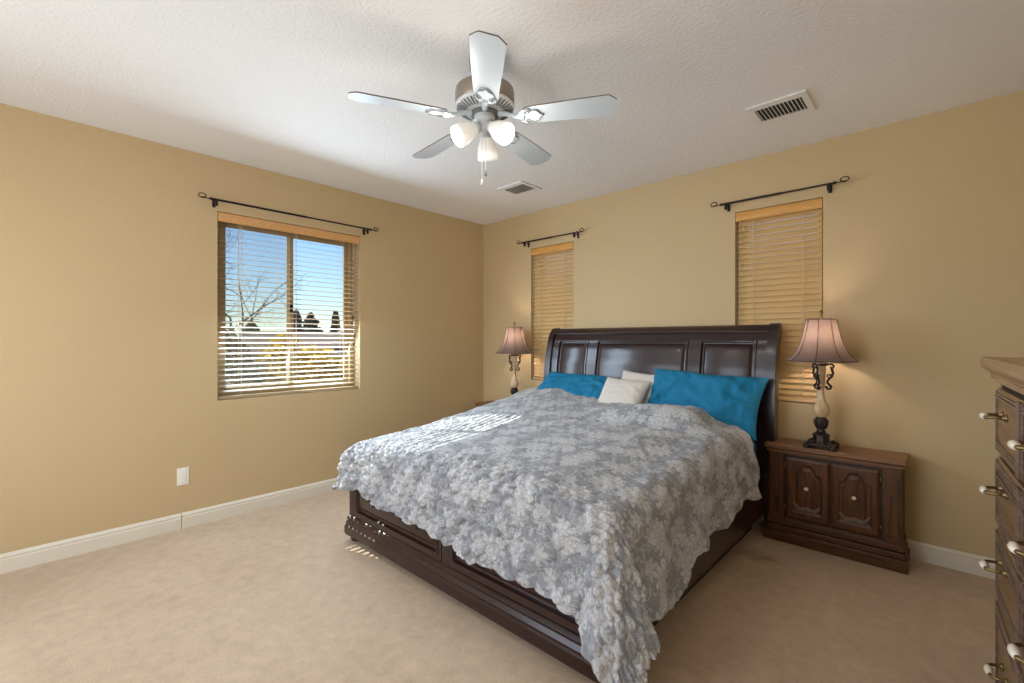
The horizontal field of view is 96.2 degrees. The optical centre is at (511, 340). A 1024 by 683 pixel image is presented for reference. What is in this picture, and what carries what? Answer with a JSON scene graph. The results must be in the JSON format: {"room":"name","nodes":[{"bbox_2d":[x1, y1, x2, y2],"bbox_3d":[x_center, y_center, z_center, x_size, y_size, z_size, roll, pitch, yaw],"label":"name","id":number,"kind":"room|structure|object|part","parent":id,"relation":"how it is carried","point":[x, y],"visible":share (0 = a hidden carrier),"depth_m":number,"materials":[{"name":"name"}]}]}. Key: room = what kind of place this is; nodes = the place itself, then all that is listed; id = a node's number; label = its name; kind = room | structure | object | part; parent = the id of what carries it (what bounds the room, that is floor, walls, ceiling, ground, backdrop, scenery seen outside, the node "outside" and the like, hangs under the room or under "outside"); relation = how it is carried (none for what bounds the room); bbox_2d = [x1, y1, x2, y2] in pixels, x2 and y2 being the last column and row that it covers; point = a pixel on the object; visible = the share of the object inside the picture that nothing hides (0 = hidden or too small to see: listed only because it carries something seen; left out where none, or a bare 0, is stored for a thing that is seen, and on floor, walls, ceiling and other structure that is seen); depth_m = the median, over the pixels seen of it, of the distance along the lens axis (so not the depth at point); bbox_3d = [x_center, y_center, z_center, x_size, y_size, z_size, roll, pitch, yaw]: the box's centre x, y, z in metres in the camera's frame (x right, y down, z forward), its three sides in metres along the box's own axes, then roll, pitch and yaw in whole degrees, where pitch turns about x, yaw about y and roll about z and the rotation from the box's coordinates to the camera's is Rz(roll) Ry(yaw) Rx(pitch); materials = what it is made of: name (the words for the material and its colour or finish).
{"room":"bedroom","nodes":[
{"label":"bedroom","id":0,"kind":"room"},
{"bbox_2d":[0,103,482,553],"bbox_3d":[-2.162,-0.013,3.710,0.220,2.740,5.540,0,0,43],"label":"wall","id":1,"kind":"structure","parent":0,"point":[108,239],"depth_m":3.23,"materials":[{"name":"paint"}]},
{"bbox_2d":[0,478,338,573],"bbox_3d":[-2.076,1.301,3.629,0.016,0.112,5.099,0,0,43],"label":"baseboard","id":2,"kind":"structure","parent":1,"relation":"attached to","point":[49,552],"depth_m":3.17,"materials":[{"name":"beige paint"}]},
{"bbox_2d":[177,467,188,485],"bbox_3d":[-2.373,0.981,3.312,0.012,0.124,0.072,0,0,43],"label":"wall outlet","id":3,"kind":"object","parent":1,"relation":"attached to","point":[182,473],"visible":1,"depth_m":3.31,"materials":[{"name":"white plastic"}]},
{"bbox_2d":[217,219,354,395],"bbox_3d":[-1.937,-0.261,4.000,0.092,1.437,1.167,0,0,43],"label":"window","id":4,"kind":"structure","parent":1,"relation":"in","point":[222,228],"depth_m":3.97,"materials":[{"name":"beige plastic"}]},
{"bbox_3d":[-2.098,-0.261,3.800,0.024,1.337,0.554,0,0,43],"label":"sash","id":5,"kind":"part","parent":4,"relation":"part of","materials":[{"name":"clear glass"}]},
{"bbox_2d":[217,212,359,398],"bbox_3d":[-1.856,-0.263,3.925,0.074,1.429,1.161,0,0,43],"label":"blind","id":6,"kind":"object","parent":4,"relation":"attached to","point":[223,217],"visible":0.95,"depth_m":3.86,"materials":[{"name":"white wood"}]},
{"bbox_3d":[-2.136,-0.520,3.584,0.002,0.780,0.002,0,0,43],"label":"pull cord","id":7,"kind":"part","parent":6,"relation":"part of","materials":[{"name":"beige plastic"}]},
{"bbox_3d":[-1.863,0.441,3.931,0.050,0.020,1.143,0,0,43],"label":"rail","id":8,"kind":"part","parent":6,"relation":"part of","materials":[{"name":"brown wood"}]},
{"bbox_3d":[-1.860,-0.246,3.933,0.056,1.367,0.008,0,0,43],"label":"ladder cord","id":9,"kind":"part","parent":6,"relation":"part of","materials":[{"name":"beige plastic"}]},
{"bbox_3d":[-1.480,-0.445,4.288,0.002,0.930,0.002,0,0,43],"label":"pull cord","id":10,"kind":"part","parent":6,"relation":"part of","materials":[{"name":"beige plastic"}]},
{"bbox_3d":[-1.770,-0.261,4.196,0.024,1.337,0.554,0,0,43],"label":"sash","id":11,"kind":"part","parent":4,"relation":"part of","materials":[{"name":"clear glass"}]},
{"bbox_2d":[198,192,378,234],"bbox_3d":[-1.795,-1.039,3.877,0.086,0.077,1.462,0,0,43],"label":"curtain rod","id":12,"kind":"object","parent":1,"relation":"attached to","point":[214,200],"visible":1,"depth_m":3.69,"materials":[{"name":"black metal"}]},
{"bbox_3d":[-1.776,-1.046,3.859,0.017,0.016,1.300,0,0,43],"label":"rod","id":13,"kind":"part","parent":12,"relation":"part of","materials":[{"name":"black metal"}]},
{"bbox_2d":[0,489,997,682],"bbox_3d":[-0.348,1.432,2.018,5.180,0.150,5.540,0,0,43],"label":"floor","id":14,"kind":"structure","parent":0,"point":[281,593],"depth_m":2.22,"materials":[{"name":"carpet"}]},
{"bbox_2d":[475,400,493,406],"bbox_3d":[-0.057,1.030,5.017,0.756,0.655,0.274,0,0,43],"label":"nightstand","id":15,"kind":"object","parent":14,"relation":"on","point":[478,404],"visible":0.02,"depth_m":5.17,"materials":[{"name":"brown wood"}]},
{"bbox_2d":[496,322,532,394],"bbox_3d":[0.026,0.251,4.867,0.403,0.902,0.403,0,0,43],"label":"table lamp","id":16,"kind":"object","parent":15,"relation":"on","point":[514,344],"visible":0.79,"depth_m":4.79,"materials":[{"name":"fabric"}]},
{"bbox_3d":[0.028,0.333,4.863,0.092,0.342,0.094,0,0,43],"label":"twisted stem","id":17,"kind":"part","parent":16,"relation":"part of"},
{"bbox_3d":[0.026,-0.001,4.867,0.400,0.270,0.400,0,0,43],"label":"lamp shade","id":18,"kind":"part","parent":16,"relation":"part of","materials":[{"name":"fabric"}]},
{"bbox_3d":[0.026,-0.001,4.867,0.406,0.275,0.406,0,0,43],"label":"shade trim","id":19,"kind":"part","parent":16,"relation":"part of","materials":[{"name":"grey fabric"}]},
{"bbox_2d":[344,323,781,682],"bbox_3d":[0.412,0.616,3.234,2.128,1.482,2.276,0,0,43],"label":"bed","id":20,"kind":"object","parent":14,"relation":"on","point":[728,350],"visible":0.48,"depth_m":3.08,"materials":[{"name":"brown wood"}]},
{"bbox_3d":[-1.068,1.040,3.141,0.055,0.305,0.069,0,0,43],"label":"footboard post","id":21,"kind":"part","parent":20,"relation":"part of","materials":[{"name":"brown wood"}]},
{"bbox_3d":[-0.713,1.039,2.785,0.944,0.293,0.044,0,0,43],"label":"drawer","id":22,"kind":"part","parent":20,"relation":"part of","materials":[{"name":"brown wood"}]},
{"bbox_3d":[-0.296,1.254,2.489,2.111,0.126,0.220,0,0,43],"label":"moulding","id":23,"kind":"part","parent":20,"relation":"part of","materials":[{"name":"brown wood"}]},
{"bbox_3d":[0.025,1.039,2.096,0.954,0.293,0.044,0,0,43],"label":"drawer","id":24,"kind":"part","parent":20,"relation":"part of","materials":[{"name":"brown wood"}]},
{"bbox_3d":[0.409,0.616,4.644,0.065,1.482,0.219,0,0,43],"label":"headboard post","id":25,"kind":"part","parent":20,"relation":"part of","materials":[{"name":"brown wood"}]},
{"bbox_3d":[1.119,0.472,3.942,1.940,1.076,0.141,0,0,43],"label":"headboard panel","id":26,"kind":"part","parent":20,"relation":"part of","materials":[{"name":"brown wood"}]},
{"bbox_3d":[1.170,-0.078,3.997,1.940,0.077,0.110,0,0,43],"label":"headboard cap rail","id":27,"kind":"part","parent":20,"relation":"part of","materials":[{"name":"brown wood"}]},
{"bbox_3d":[1.106,1.072,2.521,0.030,0.270,2.000,0,0,43],"label":"rail","id":28,"kind":"part","parent":20,"relation":"part of","materials":[{"name":"brown wood"}]},
{"bbox_2d":[752,440,755,455],"bbox_3d":[0.385,0.871,3.221,1.940,0.348,1.920,0,0,43],"label":"mattress","id":29,"kind":"object","parent":20,"relation":"on","point":[754,443],"visible":0.05,"depth_m":3.21,"materials":[{"name":"blue fabric"}]},
{"bbox_2d":[332,387,761,682],"bbox_3d":[0.269,0.869,3.070,2.362,0.896,2.174,0,0,43],"label":"quilt","id":30,"kind":"object","parent":29,"relation":"on","point":[607,511],"visible":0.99,"depth_m":2.24,"materials":[{"name":"grey fabric"}]},
{"bbox_2d":[537,372,617,398],"bbox_3d":[0.540,0.476,4.135,0.383,0.341,0.848,0,0,-45],"label":"bed pillow","id":31,"kind":"object","parent":29,"relation":"on","point":[591,385],"visible":0.4,"depth_m":4.08,"materials":[{"name":"teal fabric"}]},
{"bbox_2d":[598,377,650,403],"bbox_3d":[0.875,0.462,3.681,0.419,0.308,0.249,0,0,43],"label":"throw pillow","id":32,"kind":"object","parent":29,"relation":"on","point":[615,390],"visible":0.55,"depth_m":3.63,"materials":[{"name":"white fabric"}]},
{"bbox_2d":[647,368,768,440],"bbox_3d":[1.381,0.443,3.365,0.330,0.430,0.838,0,0,-42],"label":"bed pillow","id":33,"kind":"object","parent":29,"relation":"on","point":[731,400],"visible":0.73,"depth_m":3.21,"materials":[{"name":"teal fabric"}]},
{"bbox_2d":[621,370,653,403],"bbox_3d":[1.035,0.432,3.736,0.444,0.360,0.218,0,0,43],"label":"throw pillow","id":34,"kind":"object","parent":33,"relation":"on","point":[627,375],"visible":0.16,"depth_m":3.73,"materials":[{"name":"white fabric"}]},
{"bbox_3d":[1.868,0.616,3.283,0.065,1.482,0.219,0,0,43],"label":"headboard post","id":35,"kind":"part","parent":20,"relation":"part of","materials":[{"name":"brown wood"}]},
{"bbox_2d":[764,437,909,574],"bbox_3d":[2.099,1.030,3.004,0.756,0.655,0.274,0,0,43],"label":"nightstand","id":36,"kind":"object","parent":14,"relation":"on","point":[848,502],"visible":1,"depth_m":2.89,"materials":[{"name":"brown wood"}]},
{"bbox_3d":[1.932,1.101,3.010,0.158,0.052,0.014,0,0,43],"label":"carved moulding","id":37,"kind":"part","parent":36,"relation":"part of","materials":[{"name":"brown wood"}]},
{"bbox_3d":[1.940,0.987,3.017,0.240,0.404,0.019,0,0,43],"label":"door","id":38,"kind":"part","parent":36,"relation":"part of","materials":[{"name":"brown wood"}]},
{"bbox_2d":[786,310,859,451],"bbox_3d":[2.022,0.251,3.003,0.403,0.902,0.403,0,0,43],"label":"table lamp","id":39,"kind":"object","parent":36,"relation":"on","point":[821,342],"visible":1,"depth_m":2.96,"materials":[{"name":"dark metal"},{"name":"silk"},{"name":"cream ceramic"}]},
{"bbox_3d":[2.025,0.333,3.000,0.092,0.342,0.094,0,0,43],"label":"twisted stem","id":40,"kind":"part","parent":39,"relation":"part of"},
{"bbox_3d":[2.022,-0.001,3.003,0.400,0.270,0.400,0,0,43],"label":"lamp shade","id":41,"kind":"part","parent":39,"relation":"part of","materials":[{"name":"fabric"}]},
{"bbox_3d":[2.022,-0.001,3.003,0.406,0.275,0.406,0,0,43],"label":"shade trim","id":42,"kind":"part","parent":39,"relation":"part of","materials":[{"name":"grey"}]},
{"bbox_3d":[2.124,0.987,2.845,0.240,0.404,0.019,0,0,43],"label":"door","id":43,"kind":"part","parent":36,"relation":"part of","materials":[{"name":"brown wood"}]},
{"bbox_3d":[2.117,1.101,2.838,0.158,0.052,0.014,0,0,43],"label":"carved moulding","id":44,"kind":"part","parent":36,"relation":"part of","materials":[{"name":"brown wood"}]},
{"bbox_2d":[979,357,1023,682],"bbox_3d":[1.587,0.709,1.142,0.550,1.296,1.052,0,0,41],"label":"dresser","id":45,"kind":"object","parent":14,"relation":"on","point":[1008,372],"visible":1,"depth_m":1.43,"materials":[{"name":"brown wood"}]},
{"bbox_3d":[1.585,0.744,1.512,0.054,0.023,0.114,0,0,41],"label":"drawer pull","id":46,"kind":"part","parent":45,"relation":"part of","materials":[{"name":"gold metal"}]},
{"bbox_3d":[1.585,0.495,1.512,0.054,0.023,0.114,0,0,41],"label":"drawer pull","id":47,"kind":"part","parent":45,"relation":"part of","materials":[{"name":"gold metal"}]},
{"bbox_3d":[1.585,0.249,1.512,0.054,0.023,0.114,0,0,41],"label":"drawer pull","id":48,"kind":"part","parent":45,"relation":"part of","materials":[{"name":"gold metal"}]},
{"bbox_3d":[1.589,1.089,1.509,0.044,0.023,0.114,0,0,41],"label":"drawer pull","id":49,"kind":"part","parent":45,"relation":"part of","materials":[{"name":"white ceramic"}]},
{"bbox_3d":[1.420,1.099,1.285,0.010,0.368,0.888,0,0,41],"label":"fluted moulding","id":50,"kind":"part","parent":45,"relation":"part of","materials":[{"name":"brown wood"}]},
{"bbox_3d":[1.420,0.775,1.285,0.010,0.222,0.888,0,0,41],"label":"fluted moulding","id":51,"kind":"part","parent":45,"relation":"part of","materials":[{"name":"brown wood"}]},
{"bbox_3d":[1.420,0.525,1.285,0.010,0.220,0.888,0,0,41],"label":"fluted moulding","id":52,"kind":"part","parent":45,"relation":"part of","materials":[{"name":"brown wood"}]},
{"bbox_3d":[1.420,0.280,1.285,0.010,0.213,0.888,0,0,41],"label":"fluted moulding","id":53,"kind":"part","parent":45,"relation":"part of","materials":[{"name":"brown wood"}]},
{"bbox_3d":[1.433,1.099,1.275,0.023,0.380,0.900,0,0,41],"label":"drawer","id":54,"kind":"part","parent":45,"relation":"part of","materials":[{"name":"brown wood"}]},
{"bbox_3d":[1.433,0.775,1.275,0.023,0.234,0.900,0,0,41],"label":"drawer","id":55,"kind":"part","parent":45,"relation":"part of","materials":[{"name":"brown wood"}]},
{"bbox_3d":[1.433,0.525,1.275,0.023,0.232,0.900,0,0,41],"label":"drawer","id":56,"kind":"part","parent":45,"relation":"part of","materials":[{"name":"brown wood"}]},
{"bbox_3d":[1.433,0.280,1.275,0.023,0.225,0.900,0,0,41],"label":"drawer","id":57,"kind":"part","parent":45,"relation":"part of","materials":[{"name":"brown wood"}]},
{"bbox_3d":[1.221,0.744,1.087,0.054,0.023,0.114,0,0,41],"label":"drawer pull","id":58,"kind":"part","parent":45,"relation":"part of","materials":[{"name":"white ceramic"}]},
{"bbox_3d":[1.221,0.495,1.087,0.054,0.023,0.114,0,0,41],"label":"drawer pull","id":59,"kind":"part","parent":45,"relation":"part of","materials":[{"name":"gold metal"}]},
{"bbox_3d":[1.221,0.249,1.087,0.054,0.023,0.114,0,0,41],"label":"drawer pull","id":60,"kind":"part","parent":45,"relation":"part of","materials":[{"name":"gold metal"}]},
{"bbox_2d":[0,0,1023,224],"bbox_3d":[-0.348,-1.458,2.018,5.180,0.150,5.540,0,0,43],"label":"ceiling","id":61,"kind":"structure","parent":0,"point":[262,84],"depth_m":2.42,"materials":[{"name":"white paint"}]},
{"bbox_2d":[348,30,616,185],"bbox_3d":[-0.144,-1.066,2.294,1.198,0.634,1.209,0,0,43],"label":"ceiling fan","id":62,"kind":"object","parent":61,"relation":"hanging from","point":[484,98],"visible":1,"depth_m":2.16,"materials":[{"name":"silver metal"}]},
{"bbox_3d":[-0.521,-1.085,2.108,0.438,0.035,0.138,0,0,-21],"label":"blade","id":63,"kind":"part","parent":62,"relation":"part of","materials":[{"name":"grey wood"}]},
{"bbox_3d":[-0.405,-1.085,2.568,0.138,0.035,0.438,0,0,-41],"label":"blade","id":64,"kind":"part","parent":62,"relation":"part of","materials":[{"name":"grey"}]},
{"bbox_3d":[-0.300,-1.093,2.185,0.218,0.059,0.103,0,0,-5],"label":"blade arm","id":65,"kind":"part","parent":62,"relation":"part of","materials":[{"name":"grey metal"}]},
{"bbox_3d":[-0.230,-0.989,2.208,0.109,0.127,0.139,0,0,43],"label":"lamp shade","id":66,"kind":"part","parent":62,"relation":"part of","materials":[{"name":"white glass"}]},
{"bbox_3d":[-0.170,-1.034,2.238,0.056,0.057,0.066,0,0,43],"label":"lamp arm","id":67,"kind":"part","parent":62,"relation":"part of","materials":[{"name":"grey metal"}]},
{"bbox_3d":[-0.128,-0.940,2.225,0.002,0.225,0.002,0,0,43],"label":"pull chain","id":68,"kind":"part","parent":62,"relation":"part of","materials":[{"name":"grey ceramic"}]},
{"bbox_3d":[-0.112,-1.093,2.076,0.103,0.059,0.218,0,0,11],"label":"blade arm","id":69,"kind":"part","parent":62,"relation":"part of","materials":[{"name":"grey metal"}]},
{"bbox_3d":[-0.124,-0.964,2.332,0.109,0.138,0.112,0,0,43],"label":"lamp shade","id":70,"kind":"part","parent":62,"relation":"part of","materials":[{"name":"white glass"}]},
{"bbox_3d":[-0.101,-1.085,1.843,0.138,0.035,0.438,0,0,-4],"label":"blade","id":71,"kind":"part","parent":62,"relation":"part of","materials":[{"name":"grey wood"}]},
{"bbox_3d":[-0.105,-1.034,2.229,0.066,0.057,0.054,0,0,43],"label":"lamp arm","id":72,"kind":"part","parent":62,"relation":"part of","materials":[{"name":"grey metal"}]},
{"bbox_3d":[-0.058,-0.989,2.184,0.139,0.127,0.105,0,0,43],"label":"lamp shade","id":73,"kind":"part","parent":62,"relation":"part of","materials":[{"name":"white glass"}]},
{"bbox_3d":[-0.066,-1.001,2.192,0.087,0.073,0.060,0,0,43],"label":"bulb","id":74,"kind":"part","parent":62,"relation":"part of","materials":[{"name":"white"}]},
{"bbox_3d":[0.044,-1.093,2.222,0.218,0.059,0.103,0,0,29],"label":"blade arm","id":75,"kind":"part","parent":62,"relation":"part of","materials":[{"name":"grey metal"}]},
{"bbox_3d":[0.079,-1.085,2.610,0.138,0.035,0.438,0,0,31],"label":"blade","id":76,"kind":"part","parent":62,"relation":"part of","materials":[{"name":"grey"}]},
{"bbox_3d":[0.270,-1.085,2.163,0.438,0.035,0.138,0,0,13],"label":"blade","id":77,"kind":"part","parent":62,"relation":"part of","materials":[{"name":"grey wood"}]},
{"bbox_2d":[497,181,541,195],"bbox_3d":[0.068,-1.375,4.173,0.300,0.015,0.285,0,0,43],"label":"ceiling vent","id":78,"kind":"object","parent":61,"relation":"in","point":[519,188],"visible":1,"depth_m":4.16,"materials":[{"name":"grey metal"}]},
{"bbox_2d":[745,89,815,126],"bbox_3d":[1.602,-1.375,2.736,0.310,0.015,0.295,0,0,43],"label":"ceiling vent","id":79,"kind":"object","parent":61,"relation":"in","point":[798,103],"visible":1,"depth_m":2.73,"materials":[{"name":"grey metal"}]},
{"bbox_2d":[483,90,1023,558],"bbox_3d":[1.466,-0.013,3.963,4.740,2.740,0.220,0,0,43],"label":"wall","id":80,"kind":"structure","parent":0,"point":[923,241],"depth_m":2.96,"materials":[{"name":"paint"}]},
{"bbox_2d":[517,228,583,247],"bbox_3d":[0.393,-1.051,4.754,0.882,0.077,0.086,0,0,43],"label":"curtain rod","id":81,"kind":"object","parent":80,"relation":"attached to","point":[573,233],"visible":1,"depth_m":4.74,"materials":[{"name":"black metal"}]},
{"bbox_3d":[0.375,-1.058,4.735,0.720,0.016,0.017,0,0,43],"label":"rod","id":82,"kind":"part","parent":81,"relation":"part of","materials":[{"name":"black metal"}]},
{"bbox_2d":[531,242,573,379],"bbox_3d":[0.434,-0.286,4.821,0.556,1.414,0.074,0,0,43],"label":"blind","id":83,"kind":"object","parent":80,"relation":"attached to","point":[554,308],"visible":0.82,"depth_m":4.85,"materials":[{"name":"brown wood"}]},
{"bbox_3d":[0.233,-0.470,4.971,0.002,0.910,0.002,0,0,43],"label":"pull cord","id":84,"kind":"part","parent":83,"relation":"part of","materials":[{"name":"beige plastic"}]},
{"bbox_3d":[0.322,-0.269,4.938,0.008,1.352,0.056,0,0,43],"label":"ladder cord","id":85,"kind":"part","parent":83,"relation":"part of","materials":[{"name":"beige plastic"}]},
{"bbox_2d":[710,176,849,211],"bbox_3d":[1.910,-1.047,3.339,0.892,0.077,0.086,0,0,43],"label":"curtain rod","id":86,"kind":"object","parent":80,"relation":"attached to","point":[829,185],"visible":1,"depth_m":3.30,"materials":[{"name":"black metal"}]},
{"bbox_3d":[1.892,-1.054,3.320,0.730,0.016,0.017,0,0,43],"label":"rod","id":87,"kind":"part","parent":86,"relation":"part of","materials":[{"name":"black metal"}]},
{"bbox_2d":[739,208,822,318],"bbox_3d":[2.040,-0.273,3.475,0.572,1.440,0.090,0,0,43],"label":"window","id":88,"kind":"structure","parent":80,"relation":"in","point":[819,208],"depth_m":3.26,"materials":[{"name":"beige plastic"}]},
{"bbox_2d":[735,198,822,402],"bbox_3d":[1.964,-0.275,3.393,0.566,1.432,0.074,0,0,43],"label":"blind","id":89,"kind":"object","parent":88,"relation":"attached to","point":[777,294],"visible":0.6,"depth_m":3.36,"materials":[{"name":"brown wood"}]},
{"bbox_3d":[1.851,-0.258,3.510,0.008,1.370,0.056,0,0,43],"label":"ladder cord","id":90,"kind":"part","parent":89,"relation":"part of","materials":[{"name":"beige fabric"}]},
{"bbox_3d":[1.970,0.431,3.400,0.548,0.020,0.050,0,0,43],"label":"rail","id":91,"kind":"part","parent":89,"relation":"part of","materials":[{"name":"brown wood"}]},
{"bbox_2d":[757,514,994,579],"bbox_3d":[1.386,1.301,3.877,4.706,0.112,0.016,0,0,43],"label":"baseboard","id":92,"kind":"structure","parent":80,"relation":"attached to","point":[923,552],"depth_m":2.73,"materials":[{"name":"beige paint"}]},
{"label":"outside","id":93,"kind":"structure","parent":0,"visible":0},
{"bbox_3d":[-41.966,2.407,78.534,159.480,0.300,210.000,0,0,43],"label":"ground","id":94,"kind":"structure","parent":93,"visible":0},
{"bbox_2d":[229,320,259,373],"bbox_3d":[-15.547,0.516,27.264,3.071,3.483,3.181,0,0,43],"label":"conifer","id":95,"kind":"object","parent":94,"relation":"on","point":[250,324],"visible":0.12,"depth_m":27.12,"materials":[{"name":"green plant"}]},
{"bbox_2d":[226,325,267,386],"bbox_3d":[-5.904,1.003,7.742,1.304,2.611,3.105,0,0,43],"label":"hedge","id":96,"kind":"object","parent":94,"relation":"on","point":[233,330],"visible":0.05,"depth_m":8.41,"materials":[{"name":"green plant"}]},
{"bbox_2d":[226,227,309,350],"bbox_3d":[-7.285,-0.497,10.606,3.637,5.536,4.493,0,0,27],"label":"bare tree","id":97,"kind":"object","parent":94,"relation":"on","point":[241,297],"visible":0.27,"depth_m":11.28,"materials":[{"name":"brown plant"}]},
{"bbox_2d":[243,331,342,381],"bbox_3d":[-9.223,0.932,20.899,5.200,2.650,4.800,0,0,-32],"label":"fence","id":98,"kind":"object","parent":94,"relation":"on","point":[247,334],"visible":0.06,"depth_m":19.69,"materials":[{"name":"beige paint"}]},
{"bbox_2d":[249,331,342,385],"bbox_3d":[-3.757,1.054,11.077,1.114,2.493,4.708,0,0,43],"label":"hedge","id":99,"kind":"object","parent":94,"relation":"on","point":[279,335],"visible":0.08,"depth_m":9.97,"materials":[{"name":"yellow plant"}]},
{"bbox_2d":[293,310,304,331],"bbox_3d":[-14.698,0.074,31.199,2.421,4.367,2.368,0,0,-6],"label":"conifer","id":100,"kind":"object","parent":94,"relation":"on","point":[294,311],"visible":0.24,"depth_m":30.99,"materials":[{"name":"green plant"}]},
{"bbox_2d":[302,312,323,331],"bbox_3d":[-15.769,0.014,35.890,3.823,4.487,4.081,0,0,43],"label":"conifer","id":101,"kind":"object","parent":94,"relation":"on","point":[307,316],"visible":0.27,"depth_m":35.60,"materials":[{"name":"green plant"}]},
{"bbox_2d":[329,311,340,331],"bbox_3d":[-12.369,0.063,32.209,1.470,4.388,1.446,0,0,-2],"label":"conifer","id":102,"kind":"object","parent":94,"relation":"on","point":[334,312],"visible":0.23,"depth_m":32.03,"materials":[{"name":"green plant"}]}
]}

